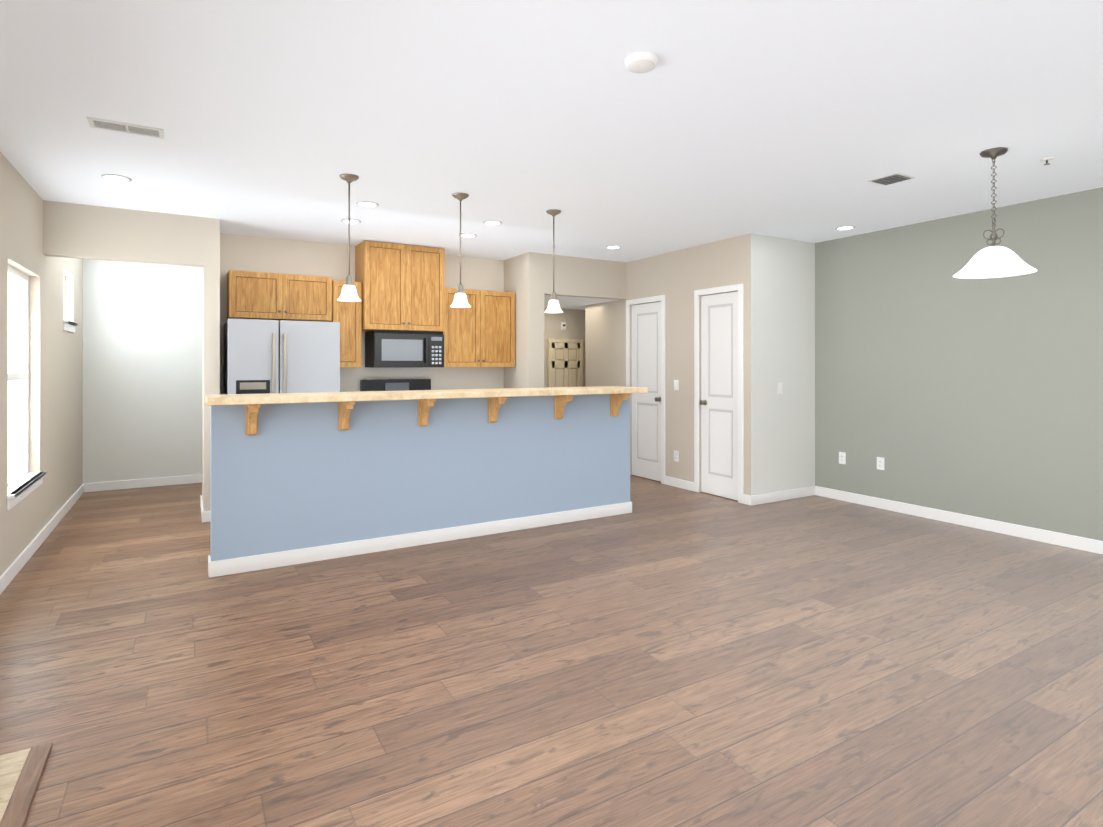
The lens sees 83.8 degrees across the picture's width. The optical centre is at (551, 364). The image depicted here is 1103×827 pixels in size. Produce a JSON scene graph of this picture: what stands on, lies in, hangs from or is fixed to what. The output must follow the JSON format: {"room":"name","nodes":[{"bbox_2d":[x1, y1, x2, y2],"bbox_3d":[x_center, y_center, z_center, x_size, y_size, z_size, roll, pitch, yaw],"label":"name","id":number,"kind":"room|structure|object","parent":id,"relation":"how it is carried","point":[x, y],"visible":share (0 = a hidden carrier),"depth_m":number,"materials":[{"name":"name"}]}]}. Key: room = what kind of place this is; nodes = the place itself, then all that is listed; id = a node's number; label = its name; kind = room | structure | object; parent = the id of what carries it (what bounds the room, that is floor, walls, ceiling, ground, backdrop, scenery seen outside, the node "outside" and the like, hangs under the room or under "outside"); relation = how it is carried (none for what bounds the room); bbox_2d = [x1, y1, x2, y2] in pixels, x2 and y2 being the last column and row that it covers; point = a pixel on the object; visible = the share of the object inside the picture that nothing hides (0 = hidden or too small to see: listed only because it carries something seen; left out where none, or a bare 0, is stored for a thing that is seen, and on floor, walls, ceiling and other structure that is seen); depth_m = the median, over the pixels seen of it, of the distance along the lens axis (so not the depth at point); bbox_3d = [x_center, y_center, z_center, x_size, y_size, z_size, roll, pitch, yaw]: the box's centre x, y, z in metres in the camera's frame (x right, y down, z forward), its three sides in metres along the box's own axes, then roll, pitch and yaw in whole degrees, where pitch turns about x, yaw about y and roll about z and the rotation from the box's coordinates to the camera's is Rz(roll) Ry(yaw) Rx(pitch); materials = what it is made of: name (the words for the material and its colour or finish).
{"room":"empty living room","nodes":[
{"label":"empty living room","id":0,"kind":"room"},
{"bbox_2d":[0,152,82,575],"bbox_3d":[-2.526,0.041,2.281,0.120,2.600,9.900,0,0,-31],"label":"wall","id":1,"kind":"structure","parent":0,"point":[55,401],"depth_m":4.62,"materials":[{"name":"beige paint"}]},
{"bbox_2d":[8,265,28,485],"bbox_3d":[-3.660,0.083,4.144,0.055,1.480,0.960,0,0,-31],"label":"window","id":2,"kind":"structure","parent":1,"relation":"in","point":[18,375],"depth_m":4.38,"materials":[{"name":"white glass"}]},
{"bbox_2d":[6,471,46,510],"bbox_3d":[-3.598,0.847,4.180,0.100,0.092,1.020,0,0,-31],"label":"window sill","id":3,"kind":"structure","parent":1,"relation":"attached to","point":[23,487],"depth_m":4.12,"materials":[{"name":"white"}]},
{"bbox_2d":[0,483,87,594],"bbox_3d":[-2.467,1.294,2.316,0.018,0.095,9.660,0,0,-31],"label":"baseboard","id":4,"kind":"structure","parent":1,"relation":"attached to","point":[12,570],"depth_m":4.46,"materials":[{"name":"white wood"}]},
{"bbox_2d":[64,275,64,319],"bbox_3d":[-4.561,-0.616,5.662,0.050,0.480,0.530,0,0,-31],"label":"window","id":5,"kind":"structure","parent":1,"relation":"in","point":[64,297],"depth_m":5.89,"materials":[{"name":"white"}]},
{"bbox_2d":[63,320,77,332],"bbox_3d":[-4.497,-0.352,5.700,0.100,0.092,0.590,0,0,-31],"label":"window sill","id":6,"kind":"structure","parent":1,"relation":"attached to","point":[68,326],"depth_m":5.62,"materials":[{"name":"white"}]},
{"bbox_2d":[43,200,203,266],"bbox_3d":[-3.455,-1.052,5.021,1.070,0.410,0.120,0,0,-31],"label":"wall","id":7,"kind":"structure","parent":0,"point":[78,231],"depth_m":4.95,"materials":[{"name":"beige paint"}]},
{"bbox_2d":[83,259,201,482],"bbox_3d":[-3.149,0.045,7.595,4.220,2.600,0.120,0,0,-31],"label":"wall","id":8,"kind":"structure","parent":0,"point":[142,370],"depth_m":6.73,"materials":[{"name":"paint"}]},
{"bbox_2d":[88,474,201,491],"bbox_3d":[-3.102,1.298,7.544,4.190,0.095,0.014,0,0,-31],"label":"baseboard","id":9,"kind":"structure","parent":8,"relation":"attached to","point":[186,479],"depth_m":6.73,"materials":[{"name":"white wood"}]},
{"bbox_2d":[202,217,219,510],"bbox_3d":[-3.104,0.044,5.594,0.120,2.600,0.750,0,0,-31],"label":"wall","id":10,"kind":"structure","parent":0,"point":[211,327],"depth_m":5.27,"materials":[{"name":"beige paint"}]},
{"bbox_2d":[200,495,207,522],"bbox_3d":[-3.156,1.296,5.554,0.018,0.095,0.764,0,0,-31],"label":"baseboard","id":11,"kind":"structure","parent":10,"relation":"attached to","point":[204,514],"depth_m":5.24,"materials":[{"name":"white"}]},
{"bbox_2d":[220,233,503,393],"bbox_3d":[-1.909,0.045,6.667,3.030,2.600,0.120,0,0,-31],"label":"wall","id":12,"kind":"structure","parent":0,"point":[262,254],"depth_m":6.44,"materials":[{"name":"beige paint"}]},
{"bbox_2d":[227,270,331,321],"bbox_3d":[-2.627,-0.648,5.962,0.905,0.435,0.360,0,0,-31],"label":"upper cabinet","id":13,"kind":"object","parent":12,"relation":"attached to","point":[267,296],"visible":1,"depth_m":5.81,"materials":[{"name":"brown wood"}]},
{"bbox_2d":[331,280,361,367],"bbox_3d":[-2.112,-0.403,6.266,0.280,0.865,0.360,0,0,-31],"label":"upper cabinet","id":14,"kind":"object","parent":12,"relation":"attached to","point":[347,315],"visible":0.48,"depth_m":6.15,"materials":[{"name":"brown wood"}]},
{"bbox_2d":[355,241,444,331],"bbox_3d":[-1.602,-0.801,6.533,0.850,0.892,0.420,0,0,-31],"label":"upper cabinet","id":15,"kind":"object","parent":12,"relation":"attached to","point":[403,287],"visible":1,"depth_m":6.37,"materials":[{"name":"brown wood"}]},
{"bbox_2d":[365,330,443,367],"bbox_3d":[-1.561,-0.161,6.551,0.740,0.380,0.430,0,0,-31],"label":"over-the-range microwave","id":16,"kind":"object","parent":15,"relation":"attached to","point":[390,349],"visible":1,"depth_m":6.38,"materials":[{"name":"black"}]},
{"bbox_2d":[443,288,514,366],"bbox_3d":[-0.871,-0.403,7.000,0.875,0.865,0.360,0,0,-31],"label":"upper cabinet","id":17,"kind":"object","parent":12,"relation":"attached to","point":[480,332],"visible":0.94,"depth_m":6.87,"materials":[{"name":"brown wood"}]},
{"bbox_2d":[210,394,629,560],"bbox_3d":[-0.756,0.795,4.798,3.330,1.097,0.150,0,0,-31],"label":"wall","id":18,"kind":"structure","parent":0,"point":[291,476],"depth_m":4.50,"materials":[{"name":"blue paint"}]},
{"bbox_2d":[246,404,260,435],"bbox_3d":[-1.902,0.353,3.916,0.070,0.210,0.200,0,0,-31],"label":"corbel bracket","id":19,"kind":"object","parent":18,"relation":"attached to","point":[252,410],"depth_m":3.95,"materials":[{"name":"brown wood"}]},
{"bbox_2d":[338,401,354,430],"bbox_3d":[-1.403,0.353,4.211,0.070,0.210,0.200,0,0,-31],"label":"corbel bracket","id":20,"kind":"object","parent":18,"relation":"attached to","point":[344,408],"depth_m":4.24,"materials":[{"name":"brown wood"}]},
{"bbox_2d":[208,501,631,577],"bbox_3d":[-0.753,1.293,4.792,3.358,0.100,0.164,0,0,-31],"label":"baseboard","id":21,"kind":"structure","parent":18,"relation":"attached to","point":[275,559],"depth_m":4.49,"materials":[{"name":"white wood"}]},
{"bbox_2d":[205,386,647,405],"bbox_3d":[-0.715,0.221,4.689,3.350,0.046,0.460,0,0,-31],"label":"countertop","id":22,"kind":"structure","parent":18,"relation":"on","point":[247,399],"depth_m":4.32,"materials":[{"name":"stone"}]},
{"bbox_2d":[418,399,435,425],"bbox_3d":[-0.912,0.353,4.502,0.070,0.210,0.200,0,0,-31],"label":"corbel bracket","id":23,"kind":"object","parent":18,"relation":"attached to","point":[426,405],"depth_m":4.53,"materials":[{"name":"brown wood"}]},
{"bbox_2d":[488,397,506,422],"bbox_3d":[-0.422,0.353,4.792,0.070,0.210,0.200,0,0,-31],"label":"corbel bracket","id":24,"kind":"object","parent":18,"relation":"attached to","point":[494,403],"depth_m":4.82,"materials":[{"name":"brown wood"}]},
{"bbox_2d":[554,395,573,418],"bbox_3d":[0.103,0.353,5.103,0.070,0.210,0.200,0,0,-31],"label":"corbel bracket","id":25,"kind":"object","parent":18,"relation":"attached to","point":[560,401],"depth_m":5.13,"materials":[{"name":"brown wood"}]},
{"bbox_2d":[610,393,629,415],"bbox_3d":[0.603,0.354,5.398,0.070,0.210,0.200,0,0,-31],"label":"corbel bracket","id":26,"kind":"object","parent":18,"relation":"attached to","point":[616,400],"depth_m":5.43,"materials":[{"name":"brown wood"}]},
{"bbox_2d":[504,252,543,387],"bbox_3d":[-0.549,0.045,7.541,0.200,2.600,1.500,0,0,-31],"label":"wall","id":27,"kind":"structure","parent":0,"point":[524,277],"depth_m":6.93,"materials":[{"name":"beige paint"}]},
{"bbox_2d":[0,475,1102,826],"bbox_3d":[0.335,1.368,3.974,6.770,0.050,9.900,0,0,-31],"label":"floor","id":28,"kind":"structure","parent":0,"point":[662,655],"depth_m":2.66,"materials":[{"name":"laminate"}]},
{"bbox_2d":[0,742,51,826],"bbox_3d":[-0.932,1.333,0.250,0.529,0.014,4.140,0,0,-31],"label":"hearth","id":29,"kind":"object","parent":28,"relation":"on","point":[21,771],"visible":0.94,"depth_m":1.96,"materials":[{"name":"brown wood"}]},
{"bbox_2d":[224,318,339,393],"bbox_3d":[-2.524,0.476,5.738,0.915,1.735,0.808,0,0,-31],"label":"refrigerator","id":30,"kind":"object","parent":28,"relation":"on","point":[272,356],"visible":0.33,"depth_m":5.41,"materials":[{"name":"grey metal"}]},
{"bbox_2d":[360,379,430,390],"bbox_3d":[-1.525,0.752,6.411,0.760,1.185,0.708,0,0,-31],"label":"range","id":31,"kind":"object","parent":28,"relation":"on","point":[394,384],"depth_m":6.64,"materials":[{"name":"black metal"}]},
{"bbox_2d":[0,0,1102,261],"bbox_3d":[0.335,-1.282,3.976,6.770,0.050,9.900,0,0,-31],"label":"ceiling","id":32,"kind":"structure","parent":0,"point":[802,120],"depth_m":3.09,"materials":[{"name":"white paint"}]},
{"bbox_2d":[101,174,131,181],"bbox_3d":[-2.927,-1.253,4.137,0.172,0.008,0.172,0,0,-31],"label":"recessed light","id":33,"kind":"object","parent":32,"relation":"in","point":[115,177],"visible":1,"depth_m":4.12,"materials":[{"name":"white"}]},
{"bbox_2d":[86,116,163,138],"bbox_3d":[-2.253,-1.255,3.264,0.330,0.006,0.150,0,0,-31],"label":"ceiling vent","id":34,"kind":"object","parent":32,"relation":"in","point":[110,125],"visible":1,"depth_m":3.26,"materials":[{"name":"white metal"}]},
{"bbox_2d":[337,174,360,301],"bbox_3d":[-1.351,-0.843,4.105,0.156,0.829,0.156,0,0,-31],"label":"pendant light","id":35,"kind":"object","parent":32,"relation":"hanging from","point":[349,293],"visible":1,"depth_m":4.09,"materials":[{"name":"white glass"}]},
{"bbox_2d":[341,219,360,223],"bbox_3d":[-1.754,-1.252,5.377,0.172,0.008,0.172,0,0,-31],"label":"recessed light","id":36,"kind":"object","parent":32,"relation":"in","point":[353,221],"visible":0.9,"depth_m":5.36,"materials":[{"name":"white"}]},
{"bbox_2d":[356,201,378,206],"bbox_3d":[-1.441,-1.253,4.807,0.172,0.008,0.172,0,0,-31],"label":"recessed light","id":37,"kind":"object","parent":32,"relation":"in","point":[366,204],"visible":0.98,"depth_m":4.79,"materials":[{"name":"white"}]},
{"bbox_2d":[450,193,470,307],"bbox_3d":[-0.674,-0.843,4.552,0.156,0.829,0.156,0,0,-31],"label":"pendant light","id":38,"kind":"object","parent":32,"relation":"hanging from","point":[460,300],"visible":0.98,"depth_m":4.53,"materials":[{"name":"white glass"}]},
{"bbox_2d":[459,233,476,236],"bbox_3d":[-0.809,-1.252,5.959,0.172,0.008,0.172,0,0,-31],"label":"recessed light","id":39,"kind":"object","parent":32,"relation":"in","point":[468,235],"visible":0.85,"depth_m":5.94,"materials":[{"name":"white"}]},
{"bbox_2d":[483,220,501,224],"bbox_3d":[-0.521,-1.252,5.433,0.172,0.008,0.172,0,0,-31],"label":"recessed light","id":40,"kind":"object","parent":32,"relation":"in","point":[491,222],"visible":1,"depth_m":5.40,"materials":[{"name":"white"}]},
{"bbox_2d":[544,209,562,312],"bbox_3d":[0.018,-0.842,5.031,0.156,0.829,0.156,0,0,-31],"label":"pendant light","id":41,"kind":"object","parent":32,"relation":"hanging from","point":[553,305],"visible":1,"depth_m":5.00,"materials":[{"name":"white glass"}]},
{"bbox_2d":[605,245,620,248],"bbox_3d":[0.659,-1.251,6.561,0.172,0.008,0.172,0,0,-31],"label":"recessed light","id":42,"kind":"object","parent":32,"relation":"in","point":[612,247],"visible":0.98,"depth_m":6.54,"materials":[{"name":"white"}]},
{"bbox_2d":[625,51,657,72],"bbox_3d":[0.370,-1.240,2.532,0.136,0.036,0.136,0,0,-31],"label":"smoke detector","id":43,"kind":"object","parent":32,"relation":"attached to","point":[641,61],"visible":1,"depth_m":2.50,"materials":[{"name":"white plastic"}]},
{"bbox_2d":[835,226,854,229],"bbox_3d":[2.692,-1.252,5.638,0.172,0.008,0.172,0,0,-31],"label":"recessed light","id":44,"kind":"object","parent":32,"relation":"in","point":[844,227],"visible":0.98,"depth_m":5.62,"materials":[{"name":"white"}]},
{"bbox_2d":[867,172,915,185],"bbox_3d":[2.299,-1.252,4.162,0.210,0.010,0.210,0,0,-31],"label":"ceiling vent","id":45,"kind":"object","parent":32,"relation":"in","point":[893,178],"visible":1,"depth_m":4.14,"materials":[{"name":"white metal"}]},
{"bbox_2d":[953,147,1037,278],"bbox_3d":[2.606,-0.896,3.623,0.406,0.723,0.406,0,0,-31],"label":"dining pendant light","id":46,"kind":"object","parent":32,"relation":"hanging from","point":[993,261],"visible":1,"depth_m":3.59,"materials":[{"name":"white glass"}]},
{"bbox_2d":[1040,157,1053,164],"bbox_3d":[3.027,-1.240,3.756,0.064,0.035,0.063,0,0,-31],"label":"sprinkler head","id":47,"kind":"object","parent":32,"relation":"attached to","point":[1047,159],"visible":1,"depth_m":3.75},
{"bbox_2d":[544,308,584,387],"bbox_3d":[-0.002,0.046,8.806,2.430,2.600,0.120,0,0,-31],"label":"wall","id":48,"kind":"structure","parent":0,"point":[574,319],"depth_m":8.86,"materials":[{"name":"beige paint"}]},
{"bbox_2d":[561,322,565,329],"bbox_3d":[0.177,-0.554,8.828,0.072,0.116,0.026,0,0,-31],"label":"thermostat","id":49,"kind":"object","parent":48,"relation":"attached to","point":[563,325],"visible":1,"depth_m":8.82,"materials":[{"name":"white plastic"}]},
{"bbox_2d":[547,339,582,386],"bbox_3d":[0.201,0.491,8.826,0.580,1.710,0.049,0,0,-31],"label":"door frame","id":50,"kind":"structure","parent":48,"relation":"attached to","point":[549,362],"depth_m":8.70,"materials":[{"name":"beige paint"}]},
{"bbox_2d":[552,342,579,386],"bbox_3d":[0.215,0.512,8.802,0.480,1.652,0.100,0,0,-31],"label":"hall door","id":51,"kind":"structure","parent":48,"relation":"in","point":[565,364],"depth_m":8.80,"materials":[{"name":"beige paint"}]},
{"bbox_2d":[544,295,616,309],"bbox_3d":[0.466,-0.824,8.212,2.230,0.040,1.380,0,0,-31],"label":"ceiling","id":52,"kind":"structure","parent":0,"point":[568,302],"depth_m":7.83,"materials":[{"name":"white paint"}]},
{"bbox_2d":[544,254,625,299],"bbox_3d":[0.387,-1.030,7.295,1.160,0.450,0.120,0,0,-31],"label":"wall","id":53,"kind":"structure","parent":0,"point":[587,277],"depth_m":7.23,"materials":[{"name":"beige paint"}]},
{"bbox_2d":[585,233,750,495],"bbox_3d":[1.233,0.045,7.121,0.120,2.600,2.839,0,0,-31],"label":"wall","id":54,"kind":"structure","parent":0,"point":[677,278],"depth_m":6.74,"materials":[{"name":"beige paint"}]},
{"bbox_2d":[626,295,664,483],"bbox_3d":[1.096,0.280,7.219,0.016,2.130,0.710,0,0,-31],"label":"door frame","id":55,"kind":"structure","parent":54,"relation":"attached to","point":[661,298],"depth_m":6.95,"materials":[{"name":"white wood"}]},
{"bbox_2d":[632,302,660,481],"bbox_3d":[1.115,0.308,7.230,0.111,2.058,0.582,0,0,-31],"label":"closet door","id":56,"kind":"structure","parent":54,"relation":"in","point":[646,407],"depth_m":7.24,"materials":[{"name":"white paint"}]},
{"bbox_2d":[674,450,678,461],"bbox_3d":[1.371,1.005,6.760,0.010,0.116,0.072,0,0,-31],"label":"outlet","id":57,"kind":"object","parent":54,"relation":"attached to","point":[676,455],"visible":1,"depth_m":6.75,"materials":[{"name":"white plastic"}]},
{"bbox_2d":[674,380,678,389],"bbox_3d":[1.369,0.225,6.759,0.016,0.116,0.072,0,0,-31],"label":"light switch","id":58,"kind":"object","parent":54,"relation":"attached to","point":[676,384],"visible":1,"depth_m":6.75,"materials":[{"name":"white plastic"}]},
{"bbox_2d":[665,476,693,490],"bbox_3d":[1.397,1.297,6.711,0.014,0.095,0.470,0,0,-31],"label":"baseboard","id":59,"kind":"structure","parent":54,"relation":"attached to","point":[671,481],"depth_m":6.70,"materials":[{"name":"white wood"}]},
{"bbox_2d":[699,291,737,500],"bbox_3d":[1.704,0.307,6.236,0.111,2.058,0.532,0,0,-31],"label":"closet door","id":60,"kind":"structure","parent":54,"relation":"in","point":[718,402],"depth_m":6.25,"materials":[{"name":"white paint"}]},
{"bbox_2d":[694,283,743,503],"bbox_3d":[1.684,0.279,6.225,0.016,2.130,0.660,0,0,-31],"label":"door frame","id":61,"kind":"structure","parent":54,"relation":"attached to","point":[728,288],"depth_m":5.98,"materials":[{"name":"white wood"}]},
{"bbox_2d":[751,233,814,495],"bbox_3d":[2.335,0.044,6.192,1.069,2.600,0.120,0,0,-31],"label":"wall","id":62,"kind":"structure","parent":0,"point":[783,349],"depth_m":6.10,"materials":[{"name":"paint"}]},
{"bbox_2d":[778,382,782,393],"bbox_3d":[2.262,0.234,6.070,0.072,0.116,0.016,0,0,-31],"label":"light switch","id":63,"kind":"object","parent":62,"relation":"attached to","point":[780,387],"visible":1,"depth_m":6.07,"materials":[{"name":"white plastic"}]},
{"bbox_2d":[748,486,815,505],"bbox_3d":[2.301,1.297,6.097,0.944,0.095,0.028,0,0,-31],"label":"baseboard","id":64,"kind":"structure","parent":62,"relation":"attached to","point":[806,491],"depth_m":6.07,"materials":[{"name":"white wood"}]},
{"bbox_2d":[815,187,1102,540],"bbox_3d":[4.246,0.043,3.895,0.120,2.600,5.780,0,0,-31],"label":"wall","id":65,"kind":"structure","parent":0,"point":[938,385],"depth_m":5.10,"materials":[{"name":"grey paint"}]},
{"bbox_2d":[839,452,845,463],"bbox_3d":[2.876,0.924,6.081,0.010,0.116,0.072,0,0,-31],"label":"electrical outlet","id":66,"kind":"object","parent":65,"relation":"attached to","point":[842,457],"visible":1,"depth_m":6.08,"materials":[{"name":"white plastic"}]},
{"bbox_2d":[877,457,883,469],"bbox_3d":[3.075,0.924,5.746,0.010,0.116,0.072,0,0,-31],"label":"electrical outlet","id":67,"kind":"object","parent":65,"relation":"attached to","point":[880,463],"visible":1,"depth_m":5.74,"materials":[{"name":"white plastic"}]},
{"bbox_2d":[816,486,1102,554],"bbox_3d":[4.148,1.295,3.923,0.018,0.095,5.630,0,0,-31],"label":"baseboard","id":68,"kind":"structure","parent":65,"relation":"attached to","point":[1056,538],"depth_m":5.06,"materials":[{"name":"white wood"}]}
]}

